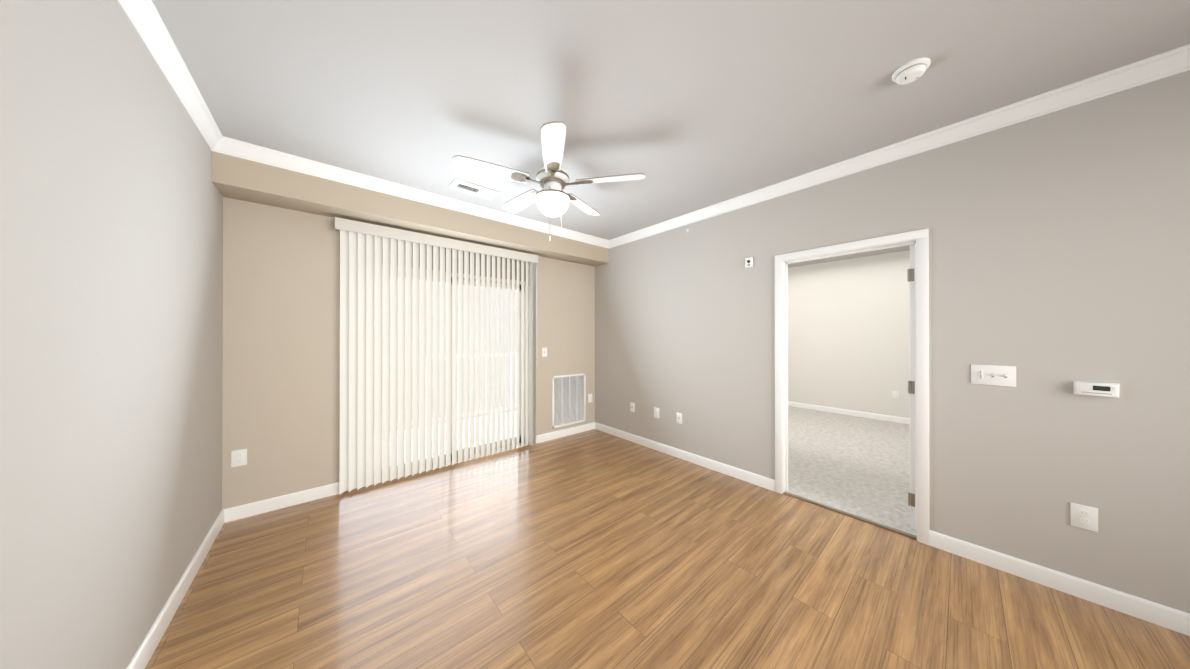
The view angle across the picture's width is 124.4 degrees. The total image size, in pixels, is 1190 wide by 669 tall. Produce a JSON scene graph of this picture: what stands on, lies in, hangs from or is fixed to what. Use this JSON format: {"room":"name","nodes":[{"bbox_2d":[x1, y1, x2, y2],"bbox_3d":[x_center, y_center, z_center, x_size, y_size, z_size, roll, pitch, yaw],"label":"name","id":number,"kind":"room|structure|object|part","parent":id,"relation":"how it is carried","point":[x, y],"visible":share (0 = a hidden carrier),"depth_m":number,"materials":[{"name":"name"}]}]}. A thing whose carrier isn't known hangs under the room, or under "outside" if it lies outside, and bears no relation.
{"room":"empty living room","nodes":[
{"label":"empty living room","id":0,"kind":"room"},
{"bbox_2d":[0,0,222,668],"bbox_3d":[-0.953,0.030,0.117,0.120,2.720,5.960,0,0,-41],"label":"wall","id":1,"kind":"structure","parent":0,"point":[111,279],"depth_m":1.06,"materials":[{"name":"grey paint"}]},
{"bbox_2d":[118,0,225,151],"bbox_3d":[-0.784,-1.282,0.062,0.058,0.097,5.410,0,0,-41],"label":"crown molding","id":2,"kind":"structure","parent":1,"relation":"attached to","point":[146,20],"depth_m":1.48,"materials":[{"name":"white wood"}]},
{"bbox_2d":[126,509,225,668],"bbox_3d":[-0.902,1.341,0.156,0.014,0.098,5.720,0,0,-41],"label":"baseboard","id":3,"kind":"structure","parent":1,"relation":"attached to","point":[141,658],"depth_m":1.56,"materials":[{"name":"white wood"}]},
{"bbox_2d":[222,197,594,509],"bbox_3d":[-1.377,0.041,3.596,3.755,2.720,0.120,0,0,-41],"label":"wall","id":4,"kind":"structure","parent":0,"point":[281,359],"depth_m":2.58,"materials":[{"name":"beige paint"}]},
{"bbox_2d":[231,449,246,466],"bbox_3d":[-2.698,0.937,2.379,0.080,0.124,0.010,0,0,-41],"label":"electrical outlet","id":5,"kind":"object","parent":4,"relation":"attached to","point":[238,457],"visible":1,"depth_m":2.38,"materials":[{"name":"white plastic"}]},
{"bbox_2d":[226,482,338,521],"bbox_3d":[-2.485,1.348,2.556,0.665,0.098,0.014,0,0,-41],"label":"baseboard","id":6,"kind":"structure","parent":4,"relation":"attached to","point":[271,504],"depth_m":2.52,"materials":[{"name":"white wood"}]},
{"bbox_2d":[334,217,538,494],"bbox_3d":[-1.494,0.190,3.328,1.960,2.359,0.135,0,0,-41],"label":"vertical blinds","id":7,"kind":"object","parent":4,"relation":"attached to","point":[368,390],"visible":1,"depth_m":3.09,"materials":[{"name":"white plastic"}]},
{"bbox_2d":[347,263,528,490],"bbox_3d":[-1.569,0.365,3.414,1.840,2.070,0.115,0,0,-41],"label":"door frame","id":8,"kind":"structure","parent":4,"relation":"attached to","point":[495,369],"depth_m":3.87,"materials":[{"name":"white plastic"}]},
{"bbox_2d":[542,348,546,356],"bbox_3d":[-0.657,0.232,4.118,0.076,0.120,0.022,0,0,-41],"label":"light switch","id":9,"kind":"object","parent":4,"relation":"attached to","point":[544,352],"visible":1,"depth_m":4.12,"materials":[{"name":"white plastic"}]},
{"bbox_2d":[529,422,593,444],"bbox_3d":[-0.429,1.354,4.314,1.065,0.098,0.014,0,0,-41],"label":"baseboard","id":10,"kind":"structure","parent":4,"relation":"attached to","point":[577,429],"depth_m":4.31,"materials":[{"name":"white wood"}]},
{"bbox_2d":[552,373,585,428],"bbox_3d":[-0.353,0.910,4.384,0.570,0.700,0.015,0,0,-41],"label":"air vent","id":11,"kind":"object","parent":4,"relation":"in","point":[568,399],"visible":1,"depth_m":4.37,"materials":[{"name":"white plastic"}]},
{"bbox_2d":[588,394,591,402],"bbox_3d":[-0.068,0.939,4.627,0.080,0.124,0.010,0,0,-41],"label":"electrical outlet","id":12,"kind":"object","parent":4,"relation":"attached to","point":[589,397],"visible":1,"depth_m":4.61,"materials":[{"name":"white plastic"}]},
{"bbox_2d":[397,353,516,463],"bbox_3d":[-2.166,0.162,4.145,3.700,2.720,1.700,0,0,-41],"label":"balcony","id":13,"kind":"object","parent":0,"point":[480,411],"depth_m":5.08,"materials":[{"name":"grey concrete"}]},
{"bbox_2d":[145,429,1189,668],"bbox_3d":[0.450,1.423,1.292,3.785,0.060,5.930,0,0,-41],"label":"floor","id":14,"kind":"structure","parent":0,"point":[593,549],"depth_m":1.72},
{"bbox_2d":[784,491,916,538],"bbox_3d":[1.937,1.392,2.458,0.040,0.011,0.820,0,0,-41],"label":"threshold","id":15,"kind":"object","parent":14,"relation":"on","point":[856,517],"depth_m":2.39,"materials":[{"name":"wood"}]},
{"bbox_2d":[152,0,1189,267],"bbox_3d":[1.938,-1.373,2.592,7.725,0.100,5.960,0,0,-41],"label":"ceiling","id":16,"kind":"structure","parent":0,"point":[686,106],"depth_m":1.62,"materials":[{"name":"grey paint"}]},
{"bbox_2d":[211,151,608,266],"bbox_3d":[-1.283,-1.170,3.397,3.635,0.300,0.310,0,0,-41],"label":"soffit beam","id":17,"kind":"structure","parent":16,"relation":"attached to","point":[233,177],"depth_m":2.72,"materials":[{"name":"beige paint"}]},
{"bbox_2d":[218,137,609,247],"bbox_3d":[-1.165,-1.272,3.256,3.510,0.097,0.058,0,0,-41],"label":"crown molding","id":18,"kind":"structure","parent":17,"relation":"attached to","point":[236,148],"depth_m":2.70,"materials":[{"name":"white wood"}]},
{"bbox_2d":[448,178,499,199],"bbox_3d":[-1.093,-1.315,2.856,0.400,0.013,0.200,0,0,-41],"label":"ceiling vent","id":19,"kind":"object","parent":16,"relation":"in","point":[471,188],"visible":0.98,"depth_m":2.84,"materials":[{"name":"white plastic"}]},
{"bbox_2d":[452,121,645,240],"bbox_3d":[-0.347,-0.993,2.326,1.292,0.660,1.259,0,0,-41],"label":"fan","id":20,"kind":"object","parent":16,"relation":"hanging from","point":[551,199],"visible":1,"depth_m":2.19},
{"bbox_3d":[-0.310,-0.931,2.300,0.248,0.128,0.248,0,0,-41],"label":"light globe","id":21,"kind":"part","parent":20,"relation":"part of","materials":[{"name":"white glass"}]},
{"bbox_2d":[892,57,929,84],"bbox_3d":[1.579,-1.303,1.569,0.136,0.046,0.136,0,0,-41],"label":"smoke detector","id":22,"kind":"object","parent":16,"relation":"attached to","point":[910,71],"visible":1,"depth_m":1.54,"materials":[{"name":"white plastic"}]},
{"bbox_2d":[788,250,909,417],"bbox_3d":[4.828,0.045,5.059,0.120,2.720,5.720,0,0,-41],"label":"wall","id":23,"kind":"structure","parent":0,"point":[848,334],"depth_m":5.42,"materials":[{"name":"white paint"}]},
{"bbox_2d":[788,401,909,423],"bbox_3d":[4.777,1.356,5.011,0.014,0.098,5.720,0,0,-41],"label":"baseboard","id":24,"kind":"structure","parent":23,"relation":"attached to","point":[857,413],"depth_m":5.39,"materials":[{"name":"white wood"}]},
{"bbox_2d":[892,391,898,398],"bbox_3d":[4.792,0.965,4.998,0.010,0.124,0.080,0,0,-41],"label":"electrical outlet","id":25,"kind":"object","parent":23,"relation":"attached to","point":[895,394],"visible":1,"depth_m":5.00,"materials":[{"name":"white plastic"}]},
{"bbox_2d":[595,70,1189,613],"bbox_3d":[1.901,0.037,2.557,0.120,2.720,5.720,0,0,-41],"label":"wall","id":26,"kind":"structure","parent":0,"point":[1059,252],"depth_m":1.83,"materials":[{"name":"grey paint"}]},
{"bbox_2d":[630,402,634,411],"bbox_3d":[0.485,0.952,4.106,0.016,0.120,0.076,0,0,-41],"label":"jack","id":27,"kind":"object","parent":26,"relation":"attached to","point":[632,407],"visible":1,"depth_m":4.10,"materials":[{"name":"white plastic"}]},
{"bbox_2d":[654,407,658,417],"bbox_3d":[0.748,0.951,3.804,0.010,0.124,0.080,0,0,-41],"label":"electrical outlet","id":28,"kind":"object","parent":26,"relation":"attached to","point":[656,412],"visible":1,"depth_m":3.80,"materials":[{"name":"white plastic"}]},
{"bbox_2d":[676,412,681,423],"bbox_3d":[0.953,0.951,3.559,0.016,0.120,0.076,0,0,-41],"label":"jack","id":29,"kind":"object","parent":26,"relation":"attached to","point":[679,418],"visible":1,"depth_m":3.56,"materials":[{"name":"white plastic"}]},
{"bbox_2d":[594,422,774,491],"bbox_3d":[0.800,1.352,3.740,0.014,0.098,2.485,0,0,-41],"label":"baseboard","id":30,"kind":"structure","parent":26,"relation":"attached to","point":[744,475],"depth_m":3.39,"materials":[{"name":"white wood"}]},
{"bbox_2d":[745,257,752,267],"bbox_3d":[1.457,-0.681,2.969,0.024,0.090,0.068,0,0,-41],"label":"door chime","id":31,"kind":"object","parent":26,"relation":"attached to","point":[748,262],"visible":1,"depth_m":2.96,"materials":[{"name":"white plastic"}]},
{"bbox_2d":[775,228,929,544],"bbox_3d":[1.963,0.347,2.484,0.158,2.100,0.940,0,0,-41],"label":"door frame","id":32,"kind":"structure","parent":26,"relation":"attached to","point":[921,237],"depth_m":2.18,"materials":[{"name":"white wood"}]},
{"bbox_2d":[608,44,1189,248],"bbox_3d":[1.934,-1.275,2.385,0.058,0.097,5.410,0,0,-41],"label":"crown molding","id":33,"kind":"structure","parent":26,"relation":"attached to","point":[1175,61],"depth_m":1.94,"materials":[{"name":"white wood"}]},
{"bbox_2d":[907,245,914,529],"bbox_3d":[2.581,0.373,2.480,0.824,2.024,0.119,0,0,-43],"label":"door","id":34,"kind":"structure","parent":26,"relation":"in","point":[911,387],"depth_m":2.23,"materials":[{"name":"white wood"}]},
{"bbox_2d":[971,364,1015,386],"bbox_3d":[2.386,0.245,1.881,0.022,0.120,0.168,0,0,-41],"label":"light switch","id":35,"kind":"object","parent":26,"relation":"attached to","point":[996,375],"visible":1,"depth_m":1.88,"materials":[{"name":"white plastic"}]},
{"bbox_2d":[929,530,1189,635],"bbox_3d":[2.954,1.344,1.219,0.014,0.098,2.265,0,0,-41],"label":"baseboard","id":36,"kind":"structure","parent":26,"relation":"attached to","point":[1150,612],"depth_m":1.68,"materials":[{"name":"white wood"}]},
{"bbox_2d":[1070,502,1097,531],"bbox_3d":[2.583,0.965,1.657,0.010,0.124,0.080,0,0,-41],"label":"electrical outlet","id":37,"kind":"object","parent":26,"relation":"attached to","point":[1083,516],"visible":1,"depth_m":1.66,"materials":[{"name":"white plastic"}]},
{"bbox_2d":[1074,381,1118,397],"bbox_3d":[2.598,0.284,1.626,0.030,0.072,0.128,0,0,-41],"label":"thermostat","id":38,"kind":"object","parent":26,"relation":"attached to","point":[1097,389],"visible":1,"depth_m":1.62,"materials":[{"name":"white plastic"}]},
{"label":"outside","id":39,"kind":"structure","parent":0,"visible":0},
{"bbox_2d":[374,276,516,430],"bbox_3d":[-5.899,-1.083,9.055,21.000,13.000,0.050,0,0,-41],"label":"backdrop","id":40,"kind":"structure","parent":39,"point":[469,344],"depth_m":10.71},
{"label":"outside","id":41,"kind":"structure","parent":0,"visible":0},
{"bbox_2d":[786,406,916,535],"bbox_3d":[3.376,1.427,3.813,3.940,0.068,5.960,0,0,-41],"label":"floor carpet","id":42,"kind":"object","parent":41,"point":[857,466],"visible":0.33,"depth_m":3.36,"materials":[{"name":"beige carpet"}]}
]}

